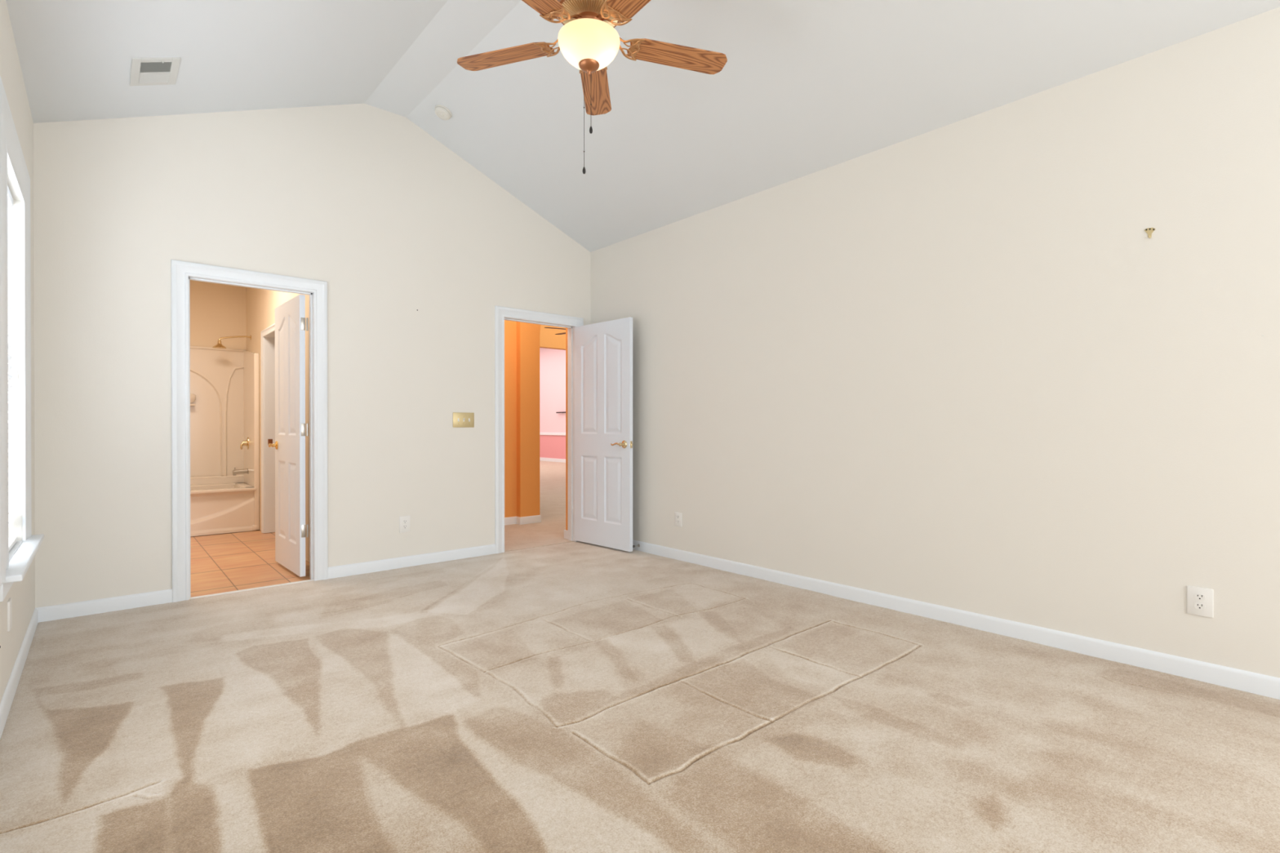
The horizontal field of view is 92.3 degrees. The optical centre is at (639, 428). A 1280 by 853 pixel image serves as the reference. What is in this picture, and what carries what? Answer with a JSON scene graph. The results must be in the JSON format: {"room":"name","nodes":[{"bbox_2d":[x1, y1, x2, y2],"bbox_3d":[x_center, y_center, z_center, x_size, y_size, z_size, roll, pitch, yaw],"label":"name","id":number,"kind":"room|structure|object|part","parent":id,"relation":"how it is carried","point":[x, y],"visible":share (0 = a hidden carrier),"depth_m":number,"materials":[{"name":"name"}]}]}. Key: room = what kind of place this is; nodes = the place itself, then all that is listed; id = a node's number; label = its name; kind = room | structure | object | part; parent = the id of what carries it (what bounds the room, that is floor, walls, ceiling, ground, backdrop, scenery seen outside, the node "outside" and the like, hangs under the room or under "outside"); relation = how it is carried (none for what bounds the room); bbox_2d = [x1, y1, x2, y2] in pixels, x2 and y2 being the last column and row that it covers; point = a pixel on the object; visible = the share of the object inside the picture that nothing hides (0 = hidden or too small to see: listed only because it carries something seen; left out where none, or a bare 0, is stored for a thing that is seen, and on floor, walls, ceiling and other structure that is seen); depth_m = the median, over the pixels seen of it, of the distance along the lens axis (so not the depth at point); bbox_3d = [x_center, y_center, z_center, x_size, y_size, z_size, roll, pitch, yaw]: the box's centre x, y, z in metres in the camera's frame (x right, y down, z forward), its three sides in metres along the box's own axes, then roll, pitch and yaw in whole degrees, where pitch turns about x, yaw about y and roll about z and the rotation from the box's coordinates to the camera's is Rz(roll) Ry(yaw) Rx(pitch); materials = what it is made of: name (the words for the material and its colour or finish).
{"room":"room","nodes":[
{"label":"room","id":0,"kind":"room"},
{"bbox_2d":[0,0,35,702],"bbox_3d":[-0.592,-0.288,0.145,0.150,2.716,8.600,0,0,-41],"label":"wall","id":1,"kind":"structure","parent":0,"point":[22,593],"depth_m":2.82,"materials":[{"name":"white paint"}]},
{"bbox_2d":[0,179,1,586],"bbox_3d":[-1.793,-0.324,1.645,0.020,1.716,1.152,0,0,-41],"label":"trim","id":2,"kind":"structure","parent":1,"relation":"attached to","point":[0,180],"depth_m":2.06,"materials":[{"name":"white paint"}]},
{"bbox_2d":[7,598,12,631],"bbox_3d":[-2.458,0.727,2.396,0.008,0.116,0.072,0,0,-41],"label":"cable plate","id":3,"kind":"object","parent":1,"relation":"attached to","point":[10,601],"visible":1,"depth_m":2.38,"materials":[{"name":"white plastic"}]},
{"bbox_2d":[7,185,18,551],"bbox_3d":[-2.637,-0.265,2.542,0.061,1.564,0.696,0,0,-41],"label":"window blind","id":4,"kind":"object","parent":1,"relation":"attached to","point":[12,540],"visible":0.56,"depth_m":2.74,"materials":[{"name":"white plastic"}]},
{"bbox_3d":[-2.644,-1.028,2.533,0.034,0.038,0.696,0,0,-41],"label":"head rail","id":5,"kind":"part","parent":4,"relation":"part of","materials":[{"name":"white plastic"}]},
{"bbox_3d":[-2.642,0.507,2.540,0.048,0.020,0.692,0,0,-41],"label":"rail","id":6,"kind":"part","parent":4,"relation":"part of","materials":[{"name":"white plastic"}]},
{"bbox_3d":[-2.782,-0.604,2.743,0.012,0.790,0.011,0,0,-41],"label":"pull cord","id":7,"kind":"part","parent":4,"relation":"part of","materials":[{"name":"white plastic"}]},
{"bbox_2d":[0,75,31,601],"bbox_3d":[-2.571,-0.305,2.533,0.020,1.823,1.159,0,0,-41],"label":"trim","id":8,"kind":"structure","parent":1,"relation":"attached to","point":[11,151],"depth_m":2.39,"materials":[{"name":"white paint"}]},
{"bbox_2d":[0,608,38,739],"bbox_3d":[-0.523,1.037,0.193,0.012,0.096,8.374,0,0,-41],"label":"baseboard","id":9,"kind":"structure","parent":1,"relation":"attached to","point":[6,700],"depth_m":2.53,"materials":[{"name":"white paint"}]},
{"bbox_2d":[2,533,44,583],"bbox_3d":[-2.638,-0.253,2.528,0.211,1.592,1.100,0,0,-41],"label":"window sill","id":10,"kind":"structure","parent":1,"relation":"in","point":[21,555],"depth_m":2.49,"materials":[{"name":"white plastic"}]},
{"bbox_2d":[190,280,245,485],"bbox_3d":[-5.016,-0.322,6.466,1.975,2.740,0.100,0,0,-41],"label":"wall","id":11,"kind":"structure","parent":0,"point":[217,310],"depth_m":6.73,"materials":[{"name":"beige paint"}]},
{"bbox_2d":[245,287,309,562],"bbox_3d":[-3.293,-0.320,5.702,0.110,2.740,3.320,0,0,-41],"label":"wall","id":12,"kind":"structure","parent":0,"point":[260,304],"depth_m":6.21,"materials":[{"name":"beige paint"}]},
{"bbox_2d":[212,334,251,348],"bbox_3d":[-4.361,-0.929,6.572,0.348,0.169,0.124,0,0,-41],"label":"shower","id":13,"kind":"object","parent":12,"relation":"attached to","point":[219,345],"visible":1,"depth_m":6.50,"materials":[{"name":"beige metal"}]},
{"bbox_3d":[-4.340,-0.973,6.591,0.292,0.082,0.052,0,0,-41],"label":"shower arm","id":14,"kind":"part","parent":13,"relation":"part of","materials":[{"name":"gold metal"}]},
{"bbox_2d":[261,323,275,533],"bbox_3d":[-3.479,0.037,5.900,0.130,2.025,0.860,0,0,-41],"label":"trim","id":15,"kind":"structure","parent":12,"relation":"attached to","point":[268,335],"depth_m":6.17,"materials":[{"name":"white paint"}]},
{"bbox_3d":[-3.715,0.139,6.177,0.040,0.060,0.002,0,0,-41],"label":"strike plate","id":16,"kind":"part","parent":15,"relation":"part of","materials":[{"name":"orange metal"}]},
{"bbox_2d":[33,103,590,608],"bbox_3d":[-1.919,-0.653,4.622,3.756,3.415,0.114,0,0,-41],"label":"wall","id":17,"kind":"structure","parent":0,"point":[361,200],"depth_m":4.17,"materials":[{"name":"white paint"}]},
{"bbox_2d":[171,259,328,602],"bbox_3d":[-2.551,0.016,4.059,0.870,2.080,0.136,0,0,-41],"label":"trim","id":18,"kind":"structure","parent":17,"relation":"attached to","point":[182,272],"depth_m":3.85,"materials":[{"name":"white paint"}]},
{"bbox_2d":[189,578,314,599],"bbox_3d":[-2.531,1.058,4.039,0.710,0.016,0.026,0,0,-41],"label":"trim","id":19,"kind":"structure","parent":17,"relation":"attached to","point":[313,580],"depth_m":4.02,"materials":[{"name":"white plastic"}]},
{"bbox_2d":[35,543,495,622],"bbox_3d":[-1.877,1.022,4.581,3.756,0.096,0.012,0,0,-41],"label":"baseboard","id":20,"kind":"structure","parent":17,"relation":"attached to","point":[72,610],"depth_m":3.72,"materials":[{"name":"white paint"}]},
{"bbox_2d":[268,294,308,577],"bbox_3d":[-2.601,0.051,4.546,0.156,1.970,0.712,0,0,-41],"label":"door","id":21,"kind":"structure","parent":17,"relation":"in","point":[291,534],"depth_m":4.47,"materials":[{"name":"white paint"}]},
{"bbox_3d":[-2.800,0.131,4.704,0.062,0.066,0.150,0,0,-43],"label":"handle","id":22,"kind":"part","parent":21,"relation":"part of","materials":[{"name":"gold metal"}]},
{"bbox_2d":[399,515,410,533],"bbox_3d":[-1.784,0.729,4.665,0.082,0.125,0.009,0,0,-41],"label":"wall outlet","id":23,"kind":"object","parent":17,"relation":"attached to","point":[404,521],"visible":1,"depth_m":4.66,"materials":[{"name":"white plastic"}]},
{"bbox_2d":[453,412,474,427],"bbox_3d":[-1.423,-0.067,4.970,0.182,0.120,0.021,0,0,-41],"label":"light switch","id":24,"kind":"object","parent":17,"relation":"attached to","point":[460,420],"visible":1,"depth_m":4.97,"materials":[{"name":"gold metal"}]},
{"bbox_2d":[494,305,583,553],"bbox_3d":[-0.915,0.011,5.503,0.905,2.080,0.154,0,0,-41],"label":"trim","id":25,"kind":"structure","parent":17,"relation":"attached to","point":[501,313],"depth_m":5.20,"materials":[{"name":"white paint"}]},
{"bbox_2d":[574,316,633,551],"bbox_3d":[-0.341,0.051,5.422,0.761,1.968,0.156,0,0,43],"label":"door","id":26,"kind":"structure","parent":17,"relation":"in","point":[603,351],"depth_m":5.38,"materials":[{"name":"white paint"}]},
{"bbox_3d":[-0.182,0.136,5.209,0.062,0.066,0.150,0,0,-45],"label":"handle","id":27,"kind":"part","parent":26,"relation":"part of","materials":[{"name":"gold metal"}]},
{"bbox_2d":[504,320,516,517],"bbox_3d":[-1.967,-0.602,6.285,1.525,3.300,0.120,0,0,-41],"label":"wall","id":28,"kind":"structure","parent":0,"point":[510,326],"depth_m":6.70,"materials":[{"name":"orange paint"}]},
{"bbox_2d":[504,515,541,524],"bbox_3d":[-1.839,1.015,6.341,1.784,0.096,0.212,0,0,-41],"label":"baseboard","id":29,"kind":"structure","parent":28,"relation":"attached to","point":[536,518],"depth_m":6.72,"materials":[{"name":"white paint"}]},
{"bbox_2d":[516,321,541,516],"bbox_3d":[0.354,-0.608,8.264,4.575,3.300,0.200,0,0,-41],"label":"wall","id":30,"kind":"structure","parent":0,"point":[527,334],"depth_m":6.74,"materials":[{"name":"orange paint"}]},
{"bbox_2d":[539,347,565,458],"bbox_3d":[-1.271,-0.939,17.096,0.100,3.900,10.200,0,0,-41],"label":"wall","id":31,"kind":"structure","parent":0,"point":[552,362],"depth_m":18.59,"materials":[{"name":"pink paint"}]},
{"bbox_2d":[539,457,565,462],"bbox_3d":[-1.295,0.961,17.081,0.065,0.100,10.200,0,0,-41],"label":"baseboard","id":32,"kind":"structure","parent":31,"relation":"attached to","point":[542,459],"depth_m":18.55,"materials":[{"name":"white paint"}]},
{"bbox_2d":[539,432,565,435],"bbox_3d":[-1.300,0.179,17.074,0.078,0.075,10.200,0,0,-41],"label":"trim","id":33,"kind":"structure","parent":31,"relation":"attached to","point":[540,433],"depth_m":18.52,"materials":[{"name":"white paint"}]},
{"bbox_2d":[539,324,565,350],"bbox_3d":[-1.380,-0.615,10.301,4.700,3.300,0.120,0,0,-41],"label":"wall","id":34,"kind":"structure","parent":0,"point":[548,338],"depth_m":10.16,"materials":[{"name":"orange paint"}]},
{"bbox_2d":[565,328,567,529],"bbox_3d":[-0.662,-0.320,5.860,0.073,2.740,0.050,0,0,-41],"label":"wall","id":35,"kind":"structure","parent":0,"point":[566,328],"depth_m":5.85,"materials":[{"name":"orange paint"}]},
{"bbox_2d":[564,529,567,538],"bbox_3d":[-0.700,1.009,5.843,0.012,0.081,0.061,0,0,-41],"label":"baseboard","id":36,"kind":"structure","parent":35,"relation":"attached to","point":[565,531],"depth_m":5.84,"materials":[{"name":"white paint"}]},
{"bbox_2d":[0,460,1279,852],"bbox_3d":[-0.828,1.066,9.448,12.000,0.064,22.700,0,0,-41],"label":"floor","id":37,"kind":"structure","parent":0,"point":[576,696],"depth_m":2.20,"materials":[{"name":"beige carpet"}]},
{"bbox_2d":[190,346,259,536],"bbox_3d":[-4.770,0.087,6.086,1.603,1.925,0.798,0,0,-41],"label":"tub surround","id":38,"kind":"object","parent":37,"relation":"on","point":[224,391],"visible":0.31,"depth_m":6.62,"materials":[{"name":"beige plastic"}]},
{"bbox_2d":[190,393,195,405],"bbox_3d":[-4.808,-0.304,6.497,0.187,0.133,0.102,0,0,-41],"label":"soap shelf","id":39,"kind":"object","parent":38,"relation":"attached to","point":[193,396],"depth_m":6.52,"materials":[{"name":"beige plastic"}]},
{"bbox_3d":[-5.019,-0.134,6.370,1.603,1.485,0.042,0,0,-41],"label":"panel","id":40,"kind":"part","parent":38,"relation":"part of","materials":[{"name":"beige plastic"}]},
{"bbox_2d":[232,467,248,475],"bbox_3d":[-4.305,0.464,6.627,0.140,0.087,0.066,0,0,-41],"label":"tub spout","id":41,"kind":"object","parent":38,"relation":"attached to","point":[235,472],"visible":1,"depth_m":6.61,"materials":[{"name":"silver metal"}]},
{"bbox_2d":[240,436,248,449],"bbox_3d":[-4.280,0.162,6.647,0.076,0.136,0.093,0,0,-41],"label":"shower valve","id":42,"kind":"object","parent":38,"relation":"attached to","point":[244,442],"visible":1,"depth_m":6.64,"materials":[{"name":"gold metal"}]},
{"bbox_3d":[-4.197,0.087,6.600,0.065,1.920,0.780,0,0,-41],"label":"panel","id":43,"kind":"part","parent":38,"relation":"part of","materials":[{"name":"beige plastic"}]},
{"bbox_2d":[5,0,1279,252],"bbox_3d":[0.914,-2.050,1.383,3.756,0.799,8.487,0,0,-41],"label":"ceiling","id":44,"kind":"structure","parent":0,"point":[804,87],"depth_m":3.41,"materials":[{"name":"white paint"}]},
{"bbox_2d":[129,57,181,85],"bbox_3d":[-2.521,-1.852,3.194,0.194,0.085,0.316,0,0,-41],"label":"ceiling vent","id":45,"kind":"object","parent":44,"relation":"in","point":[152,70],"visible":1,"depth_m":3.18,"materials":[{"name":"white metal"}]},
{"bbox_2d":[434,104,452,119],"bbox_3d":[-1.430,-2.293,4.471,0.120,0.074,0.124,0,0,-17],"label":"smoke detector","id":46,"kind":"object","parent":44,"relation":"attached to","point":[442,112],"visible":1,"depth_m":4.44,"materials":[{"name":"white plastic"}]},
{"bbox_2d":[457,0,727,173],"bbox_3d":[-0.208,-1.756,2.618,1.234,1.196,1.211,0,0,-41],"label":"ceiling fan","id":47,"kind":"object","parent":44,"relation":"hanging from","point":[588,39],"visible":1,"depth_m":2.67,"materials":[{"name":"brown wood"}]},
{"bbox_3d":[-0.610,-1.683,2.783,0.464,0.006,0.136,0,8,18],"label":"fan blade","id":48,"kind":"part","parent":47,"relation":"part of","materials":[{"name":"brown wood"}]},
{"bbox_3d":[-0.462,-1.681,2.324,0.136,0.006,0.464,10,6,36],"label":"fan blade","id":49,"kind":"part","parent":47,"relation":"part of","materials":[{"name":"brown wood"}]},
{"bbox_3d":[-0.367,-1.704,2.700,0.160,0.068,0.134,0,8,18],"label":"blade arm","id":50,"kind":"part","parent":47,"relation":"part of","materials":[{"name":"gold metal"}]},
{"bbox_3d":[-0.308,-1.704,2.530,0.134,0.068,0.160,10,6,36],"label":"blade arm","id":51,"kind":"part","parent":47,"relation":"part of","materials":[{"name":"gold metal"}]},
{"bbox_3d":[-0.255,-1.459,2.799,0.005,0.544,0.005,0,0,-41],"label":"pull chain","id":52,"kind":"part","parent":47,"relation":"part of","materials":[{"name":"grey"}]},
{"bbox_3d":[-0.220,-1.626,2.656,0.267,0.123,0.267,0,0,-41],"label":"lamp shade","id":53,"kind":"part","parent":47,"relation":"part of","materials":[{"name":"white glass"}]},
{"bbox_3d":[-0.219,-1.683,3.066,0.136,0.006,0.464,-8,0,0],"label":"fan blade","id":54,"kind":"part","parent":47,"relation":"part of","materials":[{"name":"brown wood"}]},
{"bbox_3d":[-0.128,-1.704,2.533,0.134,0.068,0.160,10,-6,-35],"label":"blade arm","id":55,"kind":"part","parent":47,"relation":"part of","materials":[{"name":"gold metal"}]},
{"bbox_3d":[0.020,-1.681,2.323,0.136,0.006,0.464,10,-5,-35],"label":"fan blade","id":56,"kind":"part","parent":47,"relation":"part of","materials":[{"name":"brown wood"}]},
{"bbox_3d":[-0.075,-1.704,2.706,0.160,0.068,0.134,0,-8,-18],"label":"blade arm","id":57,"kind":"part","parent":47,"relation":"part of","materials":[{"name":"gold metal"}]},
{"bbox_3d":[0.170,-1.683,2.781,0.464,0.006,0.136,0,-8,-18],"label":"fan blade","id":58,"kind":"part","parent":47,"relation":"part of","materials":[{"name":"brown wood"}]},
{"bbox_2d":[590,6,1279,678],"bbox_3d":[2.333,-0.297,2.707,0.114,2.716,8.600,0,0,-41],"label":"wall","id":59,"kind":"structure","parent":0,"point":[958,365],"depth_m":3.12,"materials":[{"name":"white paint"}]},
{"bbox_2d":[675,511,682,526],"bbox_3d":[0.307,0.731,4.931,0.009,0.112,0.080,0,0,-41],"label":"wall outlet","id":60,"kind":"object","parent":59,"relation":"attached to","point":[678,516],"visible":1,"depth_m":4.92,"materials":[{"name":"white plastic"}]},
{"bbox_2d":[632,539,1279,699],"bbox_3d":[2.294,1.029,2.660,0.012,0.096,8.374,0,0,-41],"label":"baseboard","id":61,"kind":"structure","parent":59,"relation":"attached to","point":[1260,684],"depth_m":3.10,"materials":[{"name":"white paint"}]},
{"bbox_2d":[1144,227,1155,238],"bbox_3d":[2.245,-0.861,2.708,0.015,0.046,0.039,0,0,-41],"label":"hanger","id":62,"kind":"object","parent":59,"relation":"attached to","point":[1149,230],"visible":1,"depth_m":2.71,"materials":[{"name":"gold metal"}]},
{"bbox_2d":[1186,585,1213,617],"bbox_3d":[2.358,0.730,2.589,0.009,0.119,0.083,0,0,-41],"label":"wall outlet","id":63,"kind":"object","parent":59,"relation":"attached to","point":[1199,600],"visible":1,"depth_m":2.59,"materials":[{"name":"white plastic"}]},
{"bbox_2d":[1194,593,1205,600],"bbox_3d":[2.357,0.711,2.588,0.004,0.025,0.035,0,0,-41],"label":"receptacle","id":64,"kind":"object","parent":63,"relation":"attached to","point":[1197,597],"depth_m":2.59,"materials":[{"name":"white plastic"}]},
{"bbox_2d":[1194,603,1205,609],"bbox_3d":[2.357,0.750,2.588,0.004,0.025,0.035,0,0,-41],"label":"receptacle","id":65,"kind":"object","parent":63,"relation":"attached to","point":[1197,606],"depth_m":2.59,"materials":[{"name":"white plastic"}]},
{"bbox_3d":[-0.730,-2.309,8.339,6.300,0.100,3.920,0,0,-41],"label":"ceiling","id":66,"kind":"structure","parent":0,"visible":0},
{"bbox_2d":[544,327,565,334],"bbox_3d":[-0.896,-1.856,9.205,1.122,0.811,1.103,0,0,-41],"label":"ceiling fan","id":67,"kind":"object","parent":66,"relation":"hanging from","point":[544,327],"visible":0.02,"depth_m":9.01,"materials":[{"name":"orange metal"}]},
{"bbox_3d":[-1.162,-1.461,9.028,0.480,0.008,0.130,0,6,-29],"label":"fan blade","id":68,"kind":"part","parent":67,"relation":"part of","materials":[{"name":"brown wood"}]}
]}

